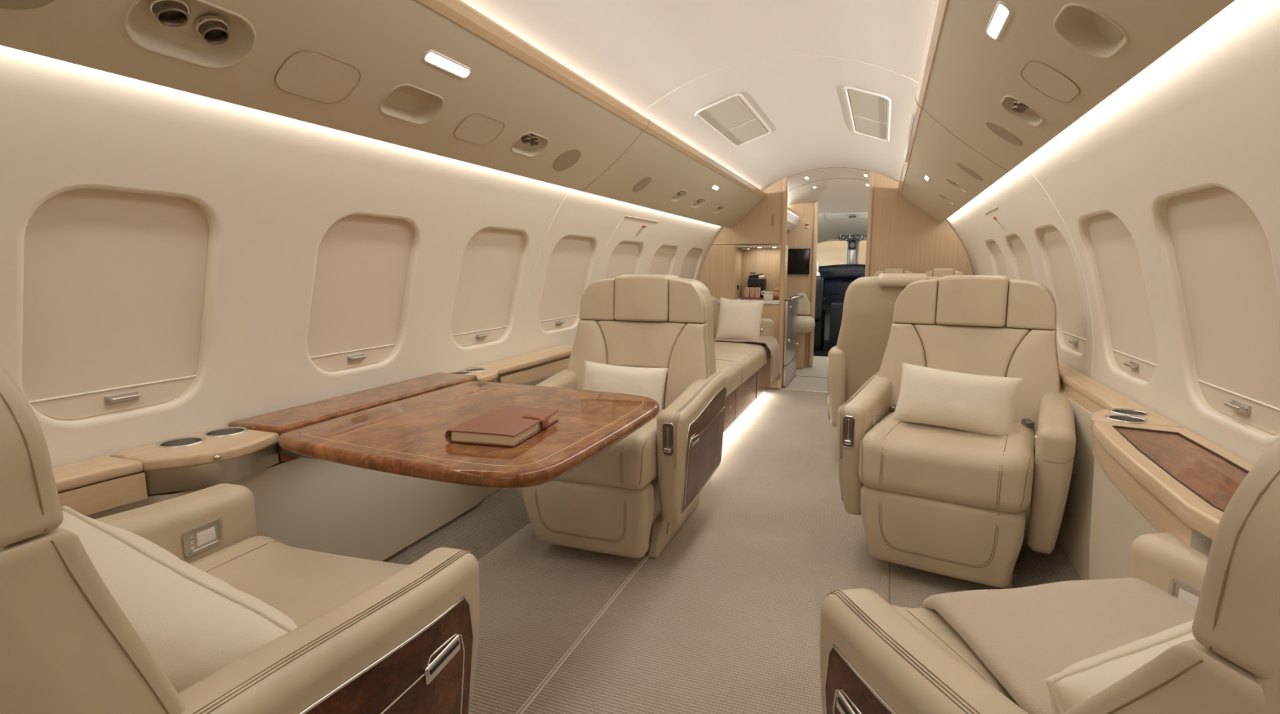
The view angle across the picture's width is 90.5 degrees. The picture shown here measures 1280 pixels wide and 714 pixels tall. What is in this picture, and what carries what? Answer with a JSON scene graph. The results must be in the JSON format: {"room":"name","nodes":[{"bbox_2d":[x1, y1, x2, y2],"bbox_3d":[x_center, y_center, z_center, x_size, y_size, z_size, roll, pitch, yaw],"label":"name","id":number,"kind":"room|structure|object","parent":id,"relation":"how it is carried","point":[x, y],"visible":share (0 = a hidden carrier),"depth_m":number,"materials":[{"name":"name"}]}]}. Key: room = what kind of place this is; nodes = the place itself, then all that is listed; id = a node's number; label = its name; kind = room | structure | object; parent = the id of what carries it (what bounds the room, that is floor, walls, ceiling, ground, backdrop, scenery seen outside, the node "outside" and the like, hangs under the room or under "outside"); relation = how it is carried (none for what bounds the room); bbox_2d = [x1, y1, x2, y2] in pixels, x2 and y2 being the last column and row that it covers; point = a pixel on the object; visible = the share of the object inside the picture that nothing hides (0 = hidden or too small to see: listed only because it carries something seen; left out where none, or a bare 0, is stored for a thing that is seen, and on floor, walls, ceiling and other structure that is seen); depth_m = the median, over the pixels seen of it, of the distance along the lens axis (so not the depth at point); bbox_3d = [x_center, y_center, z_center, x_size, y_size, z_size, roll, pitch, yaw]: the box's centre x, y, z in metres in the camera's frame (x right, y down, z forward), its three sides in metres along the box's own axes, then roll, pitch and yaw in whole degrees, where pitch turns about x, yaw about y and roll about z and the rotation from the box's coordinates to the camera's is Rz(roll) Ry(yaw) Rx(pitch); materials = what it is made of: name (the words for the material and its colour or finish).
{"room":"aircraft cabin","nodes":[
{"label":"aircraft cabin","id":0,"kind":"room"},
{"bbox_2d":[0,44,746,468],"bbox_3d":[-0.300,-0.454,3.129,0.379,0.942,8.700,3,9,21],"label":"wall","id":1,"kind":"structure","parent":0,"point":[274,184],"depth_m":1.66,"materials":[{"name":"beige plastic"}]},
{"bbox_2d":[0,0,54,9],"bbox_3d":[-0.900,-0.535,0.885,0.089,0.067,0.150,3,9,21],"label":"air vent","id":2,"kind":"object","parent":1,"relation":"attached to","point":[4,4],"visible":1,"depth_m":0.94,"materials":[{"name":"beige"}]},
{"bbox_2d":[15,183,222,428],"bbox_3d":[-1.116,-0.107,1.393,0.158,0.505,0.392,3,9,21],"label":"window","id":3,"kind":"structure","parent":1,"relation":"in","point":[117,291],"depth_m":1.38,"materials":[{"name":"beige plastic"}]},
{"bbox_2d":[122,0,256,68],"bbox_3d":[-0.798,-0.588,1.133,0.110,0.096,0.220,3,9,21],"label":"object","id":4,"kind":"object","parent":1,"relation":"attached to","point":[228,37],"visible":0.99,"depth_m":1.15,"materials":[{"name":"beige plastic"}]},
{"bbox_2d":[140,22,419,111],"bbox_3d":[-0.053,-0.886,2.974,0.300,0.248,8.700,3,9,21],"label":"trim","id":5,"kind":"structure","parent":1,"relation":"attached to","point":[396,98],"depth_m":1.18,"materials":[{"name":"beige"}]},
{"bbox_2d":[130,457,488,561],"bbox_3d":[-0.839,0.435,2.046,0.158,0.445,1.400,3,9,21],"label":"wall panel","id":6,"kind":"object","parent":1,"relation":"attached to","point":[318,505],"depth_m":1.86,"materials":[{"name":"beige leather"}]},
{"bbox_2d":[52,345,573,515],"bbox_3d":[-1.114,0.278,1.276,0.212,0.093,4.460,3,9,21],"label":"ledge","id":7,"kind":"object","parent":1,"relation":"attached to","point":[225,455],"visible":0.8,"depth_m":1.42,"materials":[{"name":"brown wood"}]},
{"bbox_2d":[227,373,477,462],"bbox_3d":[-0.839,0.163,2.025,0.190,0.090,0.848,3,9,21],"label":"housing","id":8,"kind":"object","parent":7,"relation":"on","point":[279,422],"visible":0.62,"depth_m":1.87,"materials":[{"name":"brown wood"}]},
{"bbox_2d":[278,381,660,488],"bbox_3d":[-0.415,0.192,1.757,0.810,0.068,0.878,3,9,21],"label":"table","id":9,"kind":"object","parent":7,"relation":"attached to","point":[405,437],"visible":0.99,"depth_m":1.53,"materials":[{"name":"brown wood"}]},
{"bbox_2d":[444,406,558,447],"bbox_3d":[-0.331,0.167,1.574,0.180,0.032,0.266,2,8,15],"label":"notebook","id":10,"kind":"object","parent":9,"relation":"on","point":[502,426],"visible":1,"depth_m":1.51,"materials":[{"name":"brown leather"}]},
{"bbox_2d":[57,355,570,519],"bbox_3d":[-0.429,0.241,3.277,0.100,0.505,8.700,3,9,21],"label":"trim","id":11,"kind":"structure","parent":1,"relation":"attached to","point":[127,507],"depth_m":1.48,"materials":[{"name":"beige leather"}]},
{"bbox_2d":[274,49,360,103],"bbox_3d":[-0.702,-0.612,1.392,0.096,0.073,0.191,3,9,21],"label":"access panel","id":12,"kind":"object","parent":1,"relation":"attached to","point":[311,74],"visible":1,"depth_m":1.38,"materials":[{"name":"beige"}]},
{"bbox_2d":[304,212,421,377],"bbox_3d":[-0.870,-0.198,2.036,0.158,0.505,0.434,3,9,21],"label":"window","id":13,"kind":"structure","parent":1,"relation":"in","point":[365,267],"depth_m":2.04,"materials":[{"name":"beige plastic"}]},
{"bbox_2d":[0,0,764,228],"bbox_3d":[-0.048,-0.883,2.972,0.301,0.245,8.700,3,9,21],"label":"panel","id":14,"kind":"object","parent":1,"relation":"attached to","point":[388,41],"depth_m":1.55,"materials":[{"name":"beige plastic"}]},
{"bbox_2d":[379,84,444,124],"bbox_3d":[-0.597,-0.667,1.655,0.096,0.088,0.200,3,9,21],"label":"grab recess","id":15,"kind":"object","parent":1,"relation":"attached to","point":[429,105],"visible":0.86,"depth_m":1.71,"materials":[{"name":"beige"}]},
{"bbox_2d":[422,49,471,79],"bbox_3d":[-0.487,-0.740,1.610,0.027,0.025,0.178,3,9,21],"label":"light","id":16,"kind":"object","parent":1,"relation":"attached to","point":[435,59],"visible":1,"depth_m":1.60,"materials":[{"name":"white plastic"}]},
{"bbox_2d":[453,112,504,145],"bbox_3d":[-0.488,-0.693,1.936,0.086,0.066,0.193,3,9,21],"label":"access panel","id":17,"kind":"object","parent":1,"relation":"attached to","point":[480,129],"visible":1,"depth_m":1.93,"materials":[{"name":"beige"}]},
{"bbox_2d":[449,226,529,351],"bbox_3d":[-0.622,-0.289,2.684,0.158,0.505,0.480,3,9,21],"label":"window","id":18,"kind":"structure","parent":1,"relation":"in","point":[494,259],"depth_m":2.70,"materials":[{"name":"beige plastic"}]},
{"bbox_2d":[510,132,548,157],"bbox_3d":[-0.383,-0.745,2.200,0.082,0.080,0.184,3,9,21],"label":"air vent","id":19,"kind":"object","parent":1,"relation":"attached to","point":[529,144],"visible":0.91,"depth_m":2.23,"materials":[{"name":"beige"}]},
{"bbox_2d":[552,148,580,170],"bbox_3d":[-0.284,-0.767,2.472,0.096,0.074,0.144,3,9,21],"label":"air vent","id":20,"kind":"object","parent":1,"relation":"attached to","point":[568,158],"visible":1,"depth_m":2.47,"materials":[{"name":"beige"}]},
{"bbox_2d":[537,234,597,334],"bbox_3d":[-0.370,-0.382,3.339,0.158,0.505,0.518,3,9,21],"label":"window","id":21,"kind":"structure","parent":1,"relation":"in","point":[571,261],"depth_m":3.36,"materials":[{"name":"beige"}]},
{"bbox_2d":[604,240,644,279],"bbox_3d":[-0.112,-0.478,4.015,0.158,0.505,0.528,3,9,21],"label":"window","id":22,"kind":"structure","parent":1,"relation":"in","point":[625,259],"depth_m":4.01,"materials":[{"name":"beige"}]},
{"bbox_2d":[632,177,651,191],"bbox_3d":[0.009,-0.877,3.226,0.091,0.071,0.128,3,9,21],"label":"air vent","id":23,"kind":"object","parent":1,"relation":"attached to","point":[644,182],"visible":1,"depth_m":3.22,"materials":[{"name":"beige"}]},
{"bbox_2d":[648,244,678,275],"bbox_3d":[0.151,-0.575,4.700,0.158,0.505,0.528,3,9,21],"label":"window","id":24,"kind":"structure","parent":1,"relation":"in","point":[663,260],"depth_m":4.72,"materials":[{"name":"beige"}]},
{"bbox_2d":[670,189,687,202],"bbox_3d":[0.231,-0.970,3.792,0.083,0.079,0.162,3,9,21],"label":"air vent","id":25,"kind":"object","parent":1,"relation":"attached to","point":[679,195],"visible":0.78,"depth_m":3.84,"materials":[{"name":"beige"}]},
{"bbox_2d":[679,247,703,279],"bbox_3d":[0.419,-0.674,5.399,0.158,0.505,0.528,3,9,21],"label":"window","id":26,"kind":"structure","parent":1,"relation":"in","point":[691,262],"depth_m":5.45,"materials":[{"name":"beige"}]},
{"bbox_2d":[690,197,706,208],"bbox_3d":[0.385,-1.027,4.201,0.080,0.078,0.172,3,9,21],"label":"air vent","id":27,"kind":"object","parent":1,"relation":"attached to","point":[699,202],"visible":0.75,"depth_m":4.26,"materials":[{"name":"beige"}]},
{"bbox_2d":[712,204,724,213],"bbox_3d":[0.586,-1.104,4.707,0.075,0.076,0.152,3,9,21],"label":"air vent","id":28,"kind":"object","parent":1,"relation":"attached to","point":[722,207],"visible":0.6,"depth_m":4.76,"materials":[{"name":"beige"}]},
{"bbox_2d":[382,488,530,564],"bbox_3d":[-0.315,0.551,3.277,0.155,0.126,8.700,3,9,21],"label":"baseboard","id":29,"kind":"structure","parent":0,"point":[502,513],"depth_m":2.46,"materials":[{"name":"beige carpet"}]},
{"bbox_2d":[460,0,933,213],"bbox_3d":[0.599,-1.083,2.696,1.325,0.249,8.700,3,9,21],"label":"ceiling","id":30,"kind":"structure","parent":0,"point":[793,61],"depth_m":2.40,"materials":[{"name":"white plastic"}]},
{"bbox_2d":[694,93,771,147],"bbox_3d":[0.516,-1.237,3.376,0.226,0.082,0.924,3,9,21],"label":"ceiling vent","id":31,"kind":"object","parent":30,"relation":"in","point":[728,113],"visible":1,"depth_m":3.29,"materials":[{"name":"white"}]},
{"bbox_2d":[843,86,891,142],"bbox_3d":[1.162,-1.212,3.218,0.202,0.076,1.024,3,9,21],"label":"ceiling vent","id":32,"kind":"object","parent":30,"relation":"in","point":[871,105],"visible":1,"depth_m":3.11,"materials":[{"name":"white"}]},
{"bbox_2d":[470,355,1012,713],"bbox_3d":[0.724,0.617,3.267,2.200,0.008,9.400,3,9,21],"label":"floor","id":33,"kind":"structure","parent":0,"point":[726,620],"depth_m":2.10,"materials":[{"name":"carpet"}]},
{"bbox_2d":[0,363,479,713],"bbox_3d":[-0.706,0.431,0.870,0.714,1.034,0.926,2,8,17],"label":"seat","id":34,"kind":"object","parent":33,"relation":"on","point":[371,637],"visible":0.92,"depth_m":0.76,"materials":[{"name":"beige leather"}]},
{"bbox_2d":[58,505,297,693],"bbox_3d":[-0.702,0.432,0.869,0.495,0.408,0.294,3,9,19],"label":"throw pillow","id":35,"kind":"object","parent":34,"relation":"on","point":[194,624],"visible":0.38,"depth_m":0.83,"materials":[{"name":"beige fabric"}]},
{"bbox_2d":[190,536,408,626],"bbox_3d":[-0.663,0.504,1.039,0.504,0.196,0.572,2,8,17],"label":"seat cushion","id":36,"kind":"object","parent":34,"relation":"on","point":[303,584],"depth_m":1.18,"materials":[{"name":"beige leather"}]},
{"bbox_2d":[516,274,726,558],"bbox_3d":[-0.062,0.195,2.543,0.714,1.034,0.866,3,9,21],"label":"seat","id":37,"kind":"object","parent":33,"relation":"on","point":[656,476],"visible":0.77,"depth_m":2.37,"materials":[{"name":"beige leather"}]},
{"bbox_2d":[556,408,664,489],"bbox_3d":[-0.118,0.309,2.421,0.504,0.196,0.572,3,9,21],"label":"seat cushion","id":38,"kind":"object","parent":37,"relation":"on","point":[632,463],"depth_m":2.12,"materials":[{"name":"beige leather"}]},
{"bbox_2d":[582,360,667,417],"bbox_3d":[-0.070,0.128,2.438,0.354,0.206,0.126,3,9,20],"label":"throw pillow","id":39,"kind":"object","parent":37,"relation":"on","point":[639,381],"visible":0.55,"depth_m":2.39,"materials":[{"name":"beige fabric"}]},
{"bbox_2d":[711,296,774,432],"bbox_3d":[0.464,0.017,4.426,0.632,0.775,2.520,3,9,21],"label":"sofa","id":40,"kind":"object","parent":33,"relation":"on","point":[745,366],"visible":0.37,"depth_m":4.46,"materials":[{"name":"beige leather"}]},
{"bbox_2d":[713,335,780,386],"bbox_3d":[0.879,0.014,5.160,0.502,0.347,0.527,3,9,21],"label":"throw blanket","id":41,"kind":"object","parent":40,"relation":"on","point":[771,343],"visible":0.82,"depth_m":5.00,"materials":[{"name":"beige fabric"}]},
{"bbox_2d":[715,297,764,340],"bbox_3d":[0.797,-0.291,5.087,0.376,0.367,0.146,2,8,14],"label":"throw pillow","id":42,"kind":"object","parent":41,"relation":"on","point":[740,320],"visible":0.86,"depth_m":5.04,"materials":[{"name":"beige fabric"}]},
{"bbox_2d":[697,244,788,388],"bbox_3d":[0.919,-0.388,5.809,0.770,1.260,0.370,3,9,21],"label":"cabinet","id":43,"kind":"object","parent":33,"relation":"on","point":[726,270],"visible":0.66,"depth_m":5.70,"materials":[{"name":"brown wood"}]},
{"bbox_2d":[716,298,778,304],"bbox_3d":[0.968,-0.510,5.774,0.640,0.032,0.370,3,9,21],"label":"countertop","id":44,"kind":"structure","parent":43,"relation":"on","point":[766,302],"depth_m":5.54,"materials":[{"name":"white"}]},
{"bbox_2d":[740,297,778,300],"bbox_3d":[1.085,-0.527,5.721,0.340,0.014,0.160,3,9,21],"label":"serving tray","id":45,"kind":"object","parent":44,"relation":"on","point":[742,298],"visible":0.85,"depth_m":5.66,"materials":[{"name":"brown wood"}]},
{"bbox_2d":[744,287,750,297],"bbox_3d":[0.963,-0.581,5.716,0.044,0.090,0.038,3,9,21],"label":"packet","id":46,"kind":"object","parent":45,"relation":"on","point":[747,290],"visible":1,"depth_m":5.70,"materials":[{"name":"beige"}]},
{"bbox_2d":[750,287,755,297],"bbox_3d":[1.010,-0.578,5.698,0.044,0.090,0.038,3,9,21],"label":"packet","id":47,"kind":"object","parent":45,"relation":"on","point":[752,289],"visible":1,"depth_m":5.68,"materials":[{"name":"beige"}]},
{"bbox_2d":[747,272,766,297],"bbox_3d":[1.071,-0.658,5.799,0.155,0.222,0.130,3,9,21],"label":"coffee machine","id":48,"kind":"object","parent":45,"relation":"on","point":[757,280],"visible":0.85,"depth_m":5.75,"materials":[{"name":"black plastic"}]},
{"bbox_2d":[755,287,760,297],"bbox_3d":[1.054,-0.576,5.682,0.044,0.090,0.038,3,9,21],"label":"packet","id":49,"kind":"object","parent":45,"relation":"on","point":[757,290],"visible":1,"depth_m":5.67,"materials":[{"name":"beige"}]},
{"bbox_2d":[773,287,779,297],"bbox_3d":[1.234,-0.574,5.668,0.088,0.092,0.088,3,9,21],"label":"jar","id":50,"kind":"object","parent":45,"relation":"on","point":[776,294],"visible":0.66,"depth_m":5.64,"materials":[{"name":"brown glass"}]},
{"bbox_2d":[760,290,773,300],"bbox_3d":[1.126,-0.542,5.582,0.092,0.081,0.102,-5,9,-30],"label":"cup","id":51,"kind":"object","parent":44,"relation":"on","point":[767,295],"visible":1,"depth_m":5.55,"materials":[{"name":"white ceramic"}]},
{"bbox_2d":[782,294,803,386],"bbox_3d":[1.423,-0.176,5.970,0.111,0.796,0.770,3,9,21],"label":"cabinet","id":52,"kind":"object","parent":33,"relation":"on","point":[790,318],"visible":0.88,"depth_m":5.79,"materials":[{"name":"grey"}]},
{"bbox_2d":[784,294,803,301],"bbox_3d":[1.437,-0.554,5.912,0.081,0.032,0.770,3,9,21],"label":"countertop","id":53,"kind":"structure","parent":52,"relation":"on","point":[795,297],"depth_m":5.72,"materials":[{"name":"metal"}]},
{"bbox_2d":[795,293,815,369],"bbox_3d":[1.702,-0.270,6.687,0.260,0.800,0.300,3,9,21],"label":"seat","id":54,"kind":"object","parent":33,"relation":"on","point":[806,324],"visible":0.64,"depth_m":6.69,"materials":[{"name":"beige leather"}]},
{"bbox_2d":[826,273,940,427],"bbox_3d":[1.448,0.044,3.603,0.714,1.034,0.866,3,9,21],"label":"seat","id":55,"kind":"object","parent":33,"relation":"on","point":[869,302],"visible":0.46,"depth_m":3.32,"materials":[{"name":"beige leather"}]},
{"bbox_2d":[873,268,912,276],"bbox_3d":[1.886,-0.133,4.775,0.367,1.057,0.866,3,9,21],"label":"seat","id":56,"kind":"object","parent":33,"relation":"on","point":[886,270],"visible":0.14,"depth_m":4.88,"materials":[{"name":"beige leather"}]},
{"bbox_2d":[923,268,964,277],"bbox_3d":[2.208,-0.116,4.654,0.367,1.057,0.866,3,9,21],"label":"seat","id":57,"kind":"object","parent":33,"relation":"on","point":[940,273],"visible":0.1,"depth_m":4.76,"materials":[{"name":"beige leather"}]},
{"bbox_2d":[836,275,1075,588],"bbox_3d":[1.167,0.223,2.345,0.714,1.034,0.866,5,10,32],"label":"seat","id":58,"kind":"object","parent":33,"relation":"on","point":[953,503],"visible":0.89,"depth_m":2.13,"materials":[{"name":"beige leather"}]},
{"bbox_2d":[858,412,1035,513],"bbox_3d":[1.091,0.335,2.233,0.504,0.196,0.572,5,10,32],"label":"seat cushion","id":59,"kind":"object","parent":58,"relation":"on","point":[940,467],"depth_m":2.02,"materials":[{"name":"beige leather"}]},
{"bbox_2d":[893,362,1022,436],"bbox_3d":[1.114,0.152,2.247,0.399,0.232,0.139,5,10,32],"label":"throw pillow","id":60,"kind":"object","parent":58,"relation":"on","point":[969,402],"visible":0.93,"depth_m":2.20,"materials":[{"name":"beige fabric"}]},
{"bbox_2d":[819,437,1279,713],"bbox_3d":[0.666,0.470,0.701,0.714,1.004,0.866,-1,8,-9],"label":"seat","id":61,"kind":"object","parent":33,"relation":"on","point":[877,656],"visible":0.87,"depth_m":0.49,"materials":[{"name":"beige leather"}]},
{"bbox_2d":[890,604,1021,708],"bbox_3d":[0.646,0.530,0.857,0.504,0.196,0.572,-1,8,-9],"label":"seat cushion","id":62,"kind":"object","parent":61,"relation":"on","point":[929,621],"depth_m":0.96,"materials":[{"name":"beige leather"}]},
{"bbox_2d":[920,577,1196,713],"bbox_3d":[0.686,0.468,0.857,0.414,0.124,0.581,0,8,-2],"label":"seat cushion","id":63,"kind":"object","parent":61,"relation":"on","point":[1025,637],"visible":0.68,"depth_m":0.96,"materials":[{"name":"beige fabric"}]},
{"bbox_2d":[1045,620,1195,713],"bbox_3d":[0.658,0.428,0.689,0.407,0.326,0.247,-2,8,-10],"label":"throw pillow","id":64,"kind":"object","parent":61,"relation":"on","point":[1084,679],"visible":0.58,"depth_m":0.70,"materials":[{"name":"beige fabric"}]},
{"bbox_2d":[1088,408,1253,580],"bbox_3d":[1.096,0.549,1.302,0.221,0.688,1.165,3,9,21],"label":"console","id":65,"kind":"object","parent":33,"relation":"on","point":[1153,474],"visible":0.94,"depth_m":1.33,"materials":[{"name":"brown wood"}]},
{"bbox_2d":[746,202,814,367],"bbox_3d":[1.421,-0.834,6.926,0.886,1.851,0.050,3,9,21],"label":"wall","id":66,"kind":"structure","parent":0,"point":[800,237],"depth_m":6.75,"materials":[{"name":"brown wood"}]},
{"bbox_2d":[414,0,789,209],"bbox_3d":[0.095,-1.017,2.898,0.042,0.048,8.700,3,9,21],"label":"trim","id":67,"kind":"structure","parent":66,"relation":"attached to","point":[457,11],"depth_m":1.93,"materials":[{"name":"brown wood"}]},
{"bbox_2d":[703,155,747,185],"bbox_3d":[0.572,-1.190,4.095,0.008,0.021,1.200,3,9,21],"label":"insert","id":68,"kind":"object","parent":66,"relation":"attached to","point":[706,158],"visible":1,"depth_m":3.98,"materials":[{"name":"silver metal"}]},
{"bbox_2d":[786,209,799,231],"bbox_3d":[1.418,-1.348,6.276,0.190,0.190,0.980,3,9,21],"label":"bin","id":69,"kind":"object","parent":66,"relation":"attached to","point":[793,219],"visible":0.35,"depth_m":6.37,"materials":[{"name":"white"}]},
{"bbox_2d":[786,248,809,274],"bbox_3d":[1.671,-1.017,6.755,0.260,0.270,0.022,3,9,21],"label":"television","id":70,"kind":"object","parent":66,"relation":"attached to","point":[798,260],"visible":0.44,"depth_m":6.74,"materials":[{"name":"black plastic"}]},
{"bbox_2d":[808,201,819,367],"bbox_3d":[1.853,-0.762,6.776,0.044,1.744,0.120,3,9,21],"label":"door","id":71,"kind":"structure","parent":66,"relation":"in","point":[815,225],"depth_m":6.72,"materials":[{"name":"brown wood"}]},
{"bbox_2d":[813,340,829,356],"bbox_3d":[2.709,-0.116,8.451,1.720,0.001,1.800,3,9,21],"label":"floor","id":72,"kind":"structure","parent":0,"point":[824,352],"depth_m":8.15,"materials":[{"name":"black plastic"}]},
{"bbox_2d":[813,261,826,350],"bbox_3d":[2.198,-0.688,8.391,0.510,1.150,0.664,3,9,21],"label":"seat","id":73,"kind":"object","parent":72,"relation":"on","point":[819,336],"visible":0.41,"depth_m":8.10,"materials":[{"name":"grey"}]},
{"bbox_2d":[818,264,865,350],"bbox_3d":[2.811,-0.689,8.540,1.630,1.110,1.187,3,9,21],"label":"panel","id":74,"kind":"object","parent":72,"relation":"on","point":[837,278],"visible":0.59,"depth_m":8.63,"materials":[{"name":"black"}]},
{"bbox_2d":[818,239,862,340],"bbox_3d":[3.023,-0.974,9.165,1.720,1.500,0.130,3,9,21],"label":"wall","id":75,"kind":"structure","parent":0,"point":[852,255],"depth_m":9.11,"materials":[{"name":"beige"}]},
{"bbox_2d":[817,240,847,266],"bbox_3d":[2.631,-1.514,9.270,0.770,0.370,0.006,3,9,21],"label":"window","id":76,"kind":"structure","parent":75,"relation":"in","point":[829,252],"depth_m":9.21,"materials":[{"name":"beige glass"}]},
{"bbox_2d":[848,240,856,249],"bbox_3d":[3.001,-1.583,8.976,0.100,0.120,0.037,3,9,21],"label":"standby compass","id":77,"kind":"object","parent":75,"relation":"attached to","point":[852,244],"visible":1,"depth_m":8.96,"materials":[{"name":"black"}]},
{"bbox_2d":[857,240,866,264],"bbox_3d":[3.445,-1.471,8.964,0.690,0.370,0.006,3,9,21],"label":"window","id":78,"kind":"structure","parent":75,"relation":"in","point":[862,245],"depth_m":9.06,"materials":[{"name":"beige glass"}]},
{"bbox_2d":[817,212,867,243],"bbox_3d":[2.599,-0.966,8.038,1.720,1.800,2.420,3,9,21],"label":"ceiling","id":79,"kind":"structure","parent":0,"point":[827,230],"depth_m":8.52,"materials":[{"name":"beige"}]},
{"bbox_2d":[839,234,866,240],"bbox_3d":[3.114,-1.702,8.848,0.640,0.140,0.062,3,9,21],"label":"switch panel","id":80,"kind":"object","parent":79,"relation":"attached to","point":[846,237],"visible":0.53,"depth_m":8.88,"materials":[{"name":"black"}]},
{"bbox_2d":[712,172,973,276],"bbox_3d":[1.655,-0.601,5.357,2.144,1.828,0.050,3,9,21],"label":"wall","id":81,"kind":"structure","parent":0,"point":[904,237],"depth_m":5.12,"materials":[{"name":"brown wood"}]},
{"bbox_2d":[776,177,788,389],"bbox_3d":[1.230,-0.623,5.489,0.044,1.830,0.060,3,9,21],"label":"door frame","id":82,"kind":"structure","parent":81,"relation":"in","point":[785,180],"depth_m":5.45,"materials":[{"name":"brown wood"}]},
{"bbox_2d":[864,170,874,276],"bbox_3d":[1.881,-0.616,5.263,0.036,1.880,0.080,3,9,21],"label":"door frame","id":83,"kind":"structure","parent":81,"relation":"in","point":[872,173],"depth_m":5.16,"materials":[{"name":"brown wood"}]},
{"bbox_2d":[903,115,913,159],"bbox_3d":[1.300,-1.046,3.080,0.008,0.021,1.100,3,9,21],"label":"light strip","id":84,"kind":"object","parent":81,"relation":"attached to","point":[912,117],"visible":1,"depth_m":2.96,"materials":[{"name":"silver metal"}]},
{"bbox_2d":[897,0,949,194],"bbox_3d":[1.103,-0.963,2.519,0.042,0.048,8.700,3,9,21],"label":"trim","id":85,"kind":"structure","parent":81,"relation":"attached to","point":[939,9],"depth_m":1.89,"materials":[{"name":"brown wood"}]},
{"bbox_2d":[1012,501,1081,588],"bbox_3d":[1.513,0.648,2.591,0.155,0.126,8.700,3,9,21],"label":"floor","id":86,"kind":"structure","parent":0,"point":[1032,568],"depth_m":2.13,"materials":[{"name":"carpet"}]},
{"bbox_2d":[945,0,1279,465],"bbox_3d":[1.499,-0.359,2.454,0.380,0.942,8.700,3,9,21],"label":"wall","id":87,"kind":"structure","parent":0,"point":[1207,109],"depth_m":1.42,"materials":[{"name":"beige plastic"}]},
{"bbox_2d":[946,177,967,192],"bbox_3d":[1.549,-0.846,3.105,0.098,0.084,0.112,3,9,21],"label":"air vent","id":88,"kind":"object","parent":87,"relation":"attached to","point":[953,183],"visible":0.53,"depth_m":3.14,"materials":[{"name":"beige"}]},
{"bbox_2d":[956,162,982,181],"bbox_3d":[1.375,-0.773,2.648,0.104,0.077,0.094,3,9,21],"label":"air vent","id":89,"kind":"object","parent":87,"relation":"attached to","point":[964,168],"visible":1,"depth_m":2.64,"materials":[{"name":"beige"}]},
{"bbox_2d":[985,239,1008,276],"bbox_3d":[2.151,-0.446,3.790,0.158,0.505,0.478,3,9,21],"label":"window","id":90,"kind":"structure","parent":87,"relation":"in","point":[997,260],"depth_m":3.90,"materials":[{"name":"beige"}]},
{"bbox_2d":[985,0,1012,39],"bbox_3d":[0.727,-0.681,1.289,0.027,0.025,0.180,3,9,21],"label":"light","id":91,"kind":"object","parent":87,"relation":"attached to","point":[1002,13],"visible":1,"depth_m":1.28,"materials":[{"name":"white plastic"}]},
{"bbox_2d":[986,121,1022,146],"bbox_3d":[1.087,-0.666,1.896,0.100,0.075,0.094,3,9,21],"label":"air vent","id":92,"kind":"object","parent":87,"relation":"attached to","point":[1002,133],"visible":1,"depth_m":1.89,"materials":[{"name":"beige"}]},
{"bbox_2d":[1004,233,1035,280],"bbox_3d":[1.911,-0.357,3.165,0.158,0.505,0.478,3,9,21],"label":"window","id":93,"kind":"structure","parent":87,"relation":"in","point":[1020,256],"depth_m":3.25,"materials":[{"name":"beige"}]},
{"bbox_2d":[1000,95,1044,126],"bbox_3d":[0.985,-0.640,1.633,0.096,0.085,0.148,3,9,21],"label":"air vent","id":94,"kind":"object","parent":87,"relation":"attached to","point":[1016,108],"visible":0.66,"depth_m":1.67,"materials":[{"name":"beige"}]},
{"bbox_2d":[1020,60,1079,102],"bbox_3d":[0.883,-0.594,1.371,0.101,0.076,0.159,3,9,21],"label":"access panel","id":95,"kind":"object","parent":87,"relation":"attached to","point":[1042,77],"visible":1,"depth_m":1.36,"materials":[{"name":"beige"}]},
{"bbox_2d":[1034,223,1087,357],"bbox_3d":[1.661,-0.265,2.513,0.158,0.505,0.478,3,9,21],"label":"window","id":96,"kind":"structure","parent":87,"relation":"in","point":[1056,255],"depth_m":2.56,"materials":[{"name":"beige"}]},
{"bbox_2d":[901,0,1234,223],"bbox_3d":[1.247,-0.815,2.486,0.301,0.245,8.700,3,9,21],"label":"panel","id":97,"kind":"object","parent":87,"relation":"attached to","point":[972,72],"depth_m":1.51,"materials":[{"name":"beige plastic"}]},
{"bbox_2d":[1056,398,1094,580],"bbox_3d":[1.628,0.350,2.505,0.100,0.505,8.700,3,9,21],"label":"trim","id":98,"kind":"structure","parent":87,"relation":"attached to","point":[1073,535],"depth_m":2.00,"materials":[{"name":"beige leather"}]},
{"bbox_2d":[946,0,1235,219],"bbox_3d":[1.252,-0.817,2.483,0.300,0.248,8.700,3,9,21],"label":"trim","id":99,"kind":"structure","parent":87,"relation":"attached to","point":[1109,31],"depth_m":1.11,"materials":[{"name":"beige"}]},
{"bbox_2d":[1053,3,1128,58],"bbox_3d":[0.775,-0.568,1.086,0.105,0.094,0.162,3,9,21],"label":"grab recess","id":100,"kind":"object","parent":87,"relation":"attached to","point":[1076,24],"visible":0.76,"depth_m":1.14,"materials":[{"name":"beige"}]},
{"bbox_2d":[1058,361,1151,413],"bbox_3d":[1.339,0.192,1.712,0.090,0.090,7.030,3,9,21],"label":"ledge","id":101,"kind":"object","parent":87,"relation":"attached to","point":[1086,392],"visible":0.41,"depth_m":2.03,"materials":[{"name":"brown wood"}]},
{"bbox_2d":[1077,209,1158,387],"bbox_3d":[1.434,-0.181,1.920,0.158,0.505,0.478,3,9,21],"label":"window","id":102,"kind":"structure","parent":87,"relation":"in","point":[1129,340],"depth_m":1.95,"materials":[{"name":"beige plastic"}]},
{"bbox_2d":[1151,182,1279,443],"bbox_3d":[1.214,-0.100,1.346,0.158,0.505,0.478,3,9,21],"label":"window","id":103,"kind":"structure","parent":87,"relation":"in","point":[1216,253],"depth_m":1.35,"materials":[{"name":"beige plastic"}]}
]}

